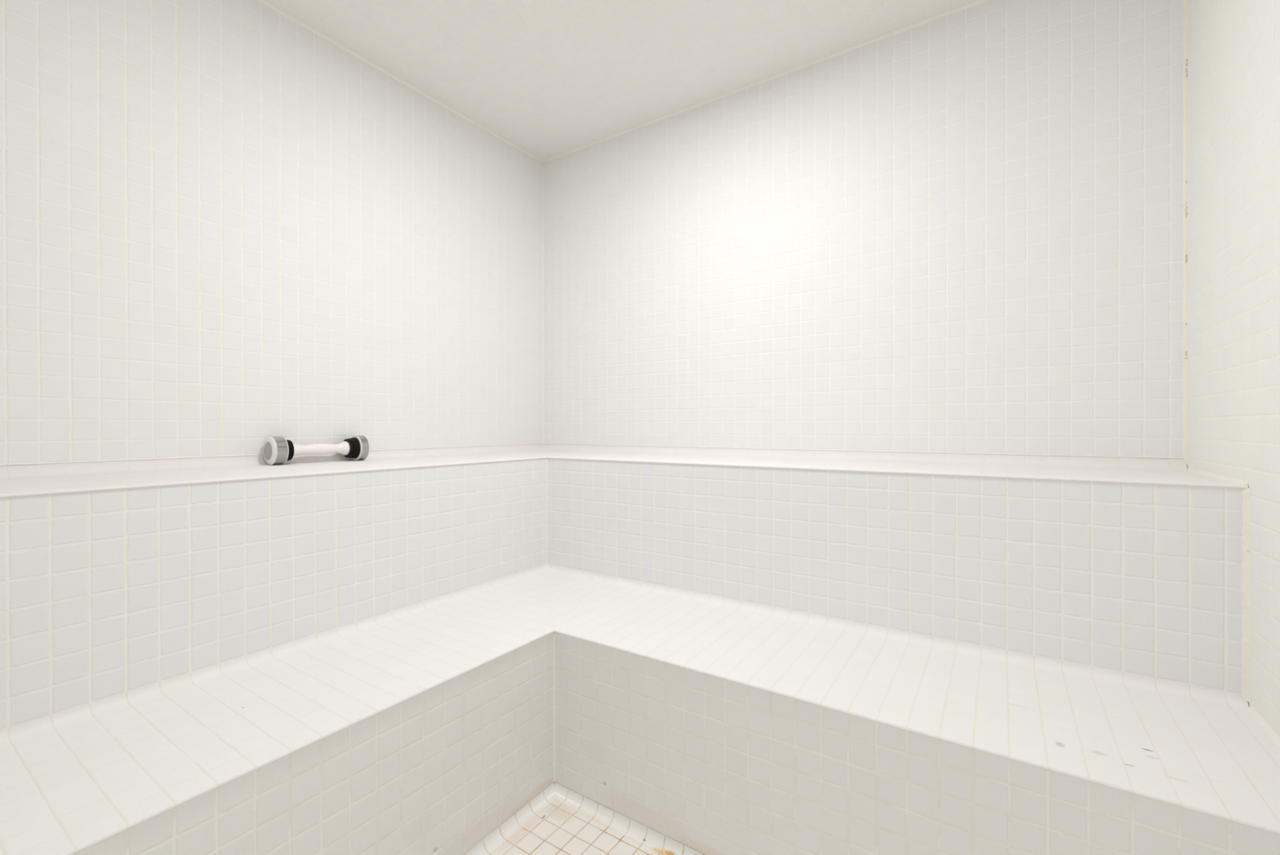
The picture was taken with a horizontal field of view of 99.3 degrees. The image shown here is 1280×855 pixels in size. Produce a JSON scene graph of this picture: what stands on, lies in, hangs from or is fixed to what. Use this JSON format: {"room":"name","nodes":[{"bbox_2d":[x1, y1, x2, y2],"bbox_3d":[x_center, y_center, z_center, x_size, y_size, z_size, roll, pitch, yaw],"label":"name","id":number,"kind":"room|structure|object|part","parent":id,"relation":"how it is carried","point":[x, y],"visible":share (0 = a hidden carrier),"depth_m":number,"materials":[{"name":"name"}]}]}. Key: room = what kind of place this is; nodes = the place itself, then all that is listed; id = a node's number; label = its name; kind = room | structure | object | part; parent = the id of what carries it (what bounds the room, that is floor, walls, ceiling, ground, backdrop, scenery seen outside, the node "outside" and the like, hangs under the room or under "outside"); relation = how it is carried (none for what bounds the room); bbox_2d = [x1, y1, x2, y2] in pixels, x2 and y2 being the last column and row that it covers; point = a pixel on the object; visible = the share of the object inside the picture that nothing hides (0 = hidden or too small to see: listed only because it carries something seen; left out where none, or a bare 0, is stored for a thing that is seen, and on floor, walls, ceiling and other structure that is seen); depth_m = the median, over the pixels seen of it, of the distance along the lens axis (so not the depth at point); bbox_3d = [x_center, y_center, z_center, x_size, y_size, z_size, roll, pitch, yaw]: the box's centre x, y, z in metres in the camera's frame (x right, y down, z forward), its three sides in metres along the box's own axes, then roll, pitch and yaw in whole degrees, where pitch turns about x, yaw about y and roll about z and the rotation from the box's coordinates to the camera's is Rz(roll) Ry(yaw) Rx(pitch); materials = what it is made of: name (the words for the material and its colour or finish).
{"room":"spa","nodes":[
{"label":"spa","id":0,"kind":"room"},
{"bbox_2d":[0,0,542,463],"bbox_3d":[-1.171,-0.189,1.800,0.105,2.490,2.520,0,0,34],"label":"wall","id":1,"kind":"structure","parent":0,"point":[225,229],"depth_m":1.64,"materials":[{"name":"tile"}]},
{"bbox_2d":[0,443,537,465],"bbox_3d":[-1.154,0.083,1.727,0.004,0.004,2.415,0,0,34],"label":"trim","id":2,"kind":"structure","parent":1,"relation":"attached to","point":[522,443],"depth_m":1.51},
{"bbox_2d":[257,0,542,162],"bbox_3d":[-1.154,-1.324,1.722,0.008,0.008,2.415,0,0,34],"label":"trim","id":3,"kind":"structure","parent":1,"relation":"attached to","point":[263,2],"depth_m":2.03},
{"bbox_2d":[489,800,662,854],"bbox_3d":[-0.183,1.031,1.087,2.330,0.052,2.415,0,0,34],"label":"floor","id":4,"kind":"structure","parent":0,"point":[559,828],"depth_m":1.32,"materials":[{"name":"tile"}]},
{"bbox_2d":[0,564,1279,854],"bbox_3d":[-0.123,0.758,0.785,1.893,0.440,1.978,0,0,34],"label":"tiled bench","id":5,"kind":"object","parent":4,"relation":"on","point":[717,725],"visible":0.98,"depth_m":1.11,"materials":[{"name":"tile"}]},
{"bbox_2d":[552,632,555,782],"bbox_3d":[-0.236,0.771,1.496,0.006,0.410,0.006,0,0,34],"label":"trim","id":6,"kind":"structure","parent":5,"relation":"attached to","point":[553,633],"depth_m":1.50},
{"bbox_2d":[462,782,706,854],"bbox_3d":[-0.059,1.001,0.470,1.437,0.042,1.522,0,0,34],"label":"trim","id":7,"kind":"structure","parent":5,"relation":"attached to","point":[650,837],"depth_m":1.36,"materials":[{"name":"tile"}]},
{"bbox_2d":[0,443,1248,730],"bbox_3d":[-0.184,0.311,1.085,2.328,0.452,2.413,0,0,34],"label":"tiled ledge","id":8,"kind":"object","parent":5,"relation":"on","point":[117,577],"visible":0.91,"depth_m":1.33,"materials":[{"name":"tile"}]},
{"bbox_2d":[263,435,369,464],"bbox_3d":[-1.058,0.071,1.795,0.088,0.088,0.304,0,0,34],"label":"dumbbell","id":9,"kind":"object","parent":8,"relation":"on","point":[277,450],"visible":1,"depth_m":1.76,"materials":[{"name":"plastic"}]},
{"bbox_3d":[-1.058,0.071,1.794,0.048,0.048,0.183,0,0,34],"label":"handle","id":10,"kind":"part","parent":9,"relation":"part of","materials":[{"name":"white plastic"}]},
{"bbox_2d":[546,458,547,564],"bbox_3d":[-0.365,0.331,2.128,0.006,0.414,0.006,0,0,34],"label":"trim","id":11,"kind":"structure","parent":8,"relation":"attached to","point":[546,459],"depth_m":2.13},
{"bbox_2d":[263,0,977,160],"bbox_3d":[-0.187,-1.380,1.080,2.330,0.105,2.415,0,0,34],"label":"ceiling","id":12,"kind":"structure","parent":0,"point":[550,78],"depth_m":1.89,"materials":[{"name":"paint"}]},
{"bbox_2d":[543,0,1183,457],"bbox_3d":[0.511,-0.192,2.133,2.330,2.490,0.105,0,0,34],"label":"wall","id":13,"kind":"structure","parent":0,"point":[962,231],"depth_m":1.82,"materials":[{"name":"tile"}]},
{"bbox_2d":[541,162,544,444],"bbox_3d":[-0.488,-0.623,2.727,0.008,1.418,0.008,0,0,34],"label":"trim","id":14,"kind":"structure","parent":13,"relation":"attached to","point":[542,163],"depth_m":2.73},
{"bbox_2d":[542,0,990,163],"bbox_3d":[0.478,-1.327,2.083,2.330,0.008,0.008,0,0,34],"label":"trim","id":15,"kind":"structure","parent":13,"relation":"attached to","point":[979,2],"depth_m":2.03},
{"bbox_2d":[543,442,1182,457],"bbox_3d":[0.482,0.080,2.089,2.330,0.004,0.004,0,0,34],"label":"trim","id":16,"kind":"structure","parent":13,"relation":"attached to","point":[544,442],"depth_m":1.81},
{"bbox_2d":[1182,0,1187,464],"bbox_3d":[1.447,-0.617,1.443,0.008,1.428,0.008,0,0,34],"label":"trim","id":17,"kind":"structure","parent":13,"relation":"attached to","point":[1184,314],"depth_m":1.44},
{"bbox_2d":[1186,0,1279,736],"bbox_3d":[0.858,-0.187,0.454,0.105,2.490,2.520,0,0,34],"label":"wall","id":18,"kind":"structure","parent":0,"point":[1233,300],"depth_m":1.12,"materials":[{"name":"tile"}]},
{"bbox_2d":[1186,467,1248,484],"bbox_3d":[1.322,0.110,1.256,0.008,0.008,0.410,0,0,34],"label":"trim","id":19,"kind":"structure","parent":18,"relation":"attached to","point":[1193,470],"depth_m":1.22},
{"bbox_2d":[1240,487,1250,702],"bbox_3d":[1.206,0.332,1.083,0.010,0.425,0.010,0,0,34],"label":"trim","id":20,"kind":"structure","parent":18,"relation":"attached to","point":[1246,492],"depth_m":1.08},
{"bbox_2d":[1245,705,1279,748],"bbox_3d":[1.079,0.551,0.891,0.010,0.010,0.440,0,0,34],"label":"trim","id":21,"kind":"structure","parent":18,"relation":"attached to","point":[1258,717],"depth_m":1.01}
]}

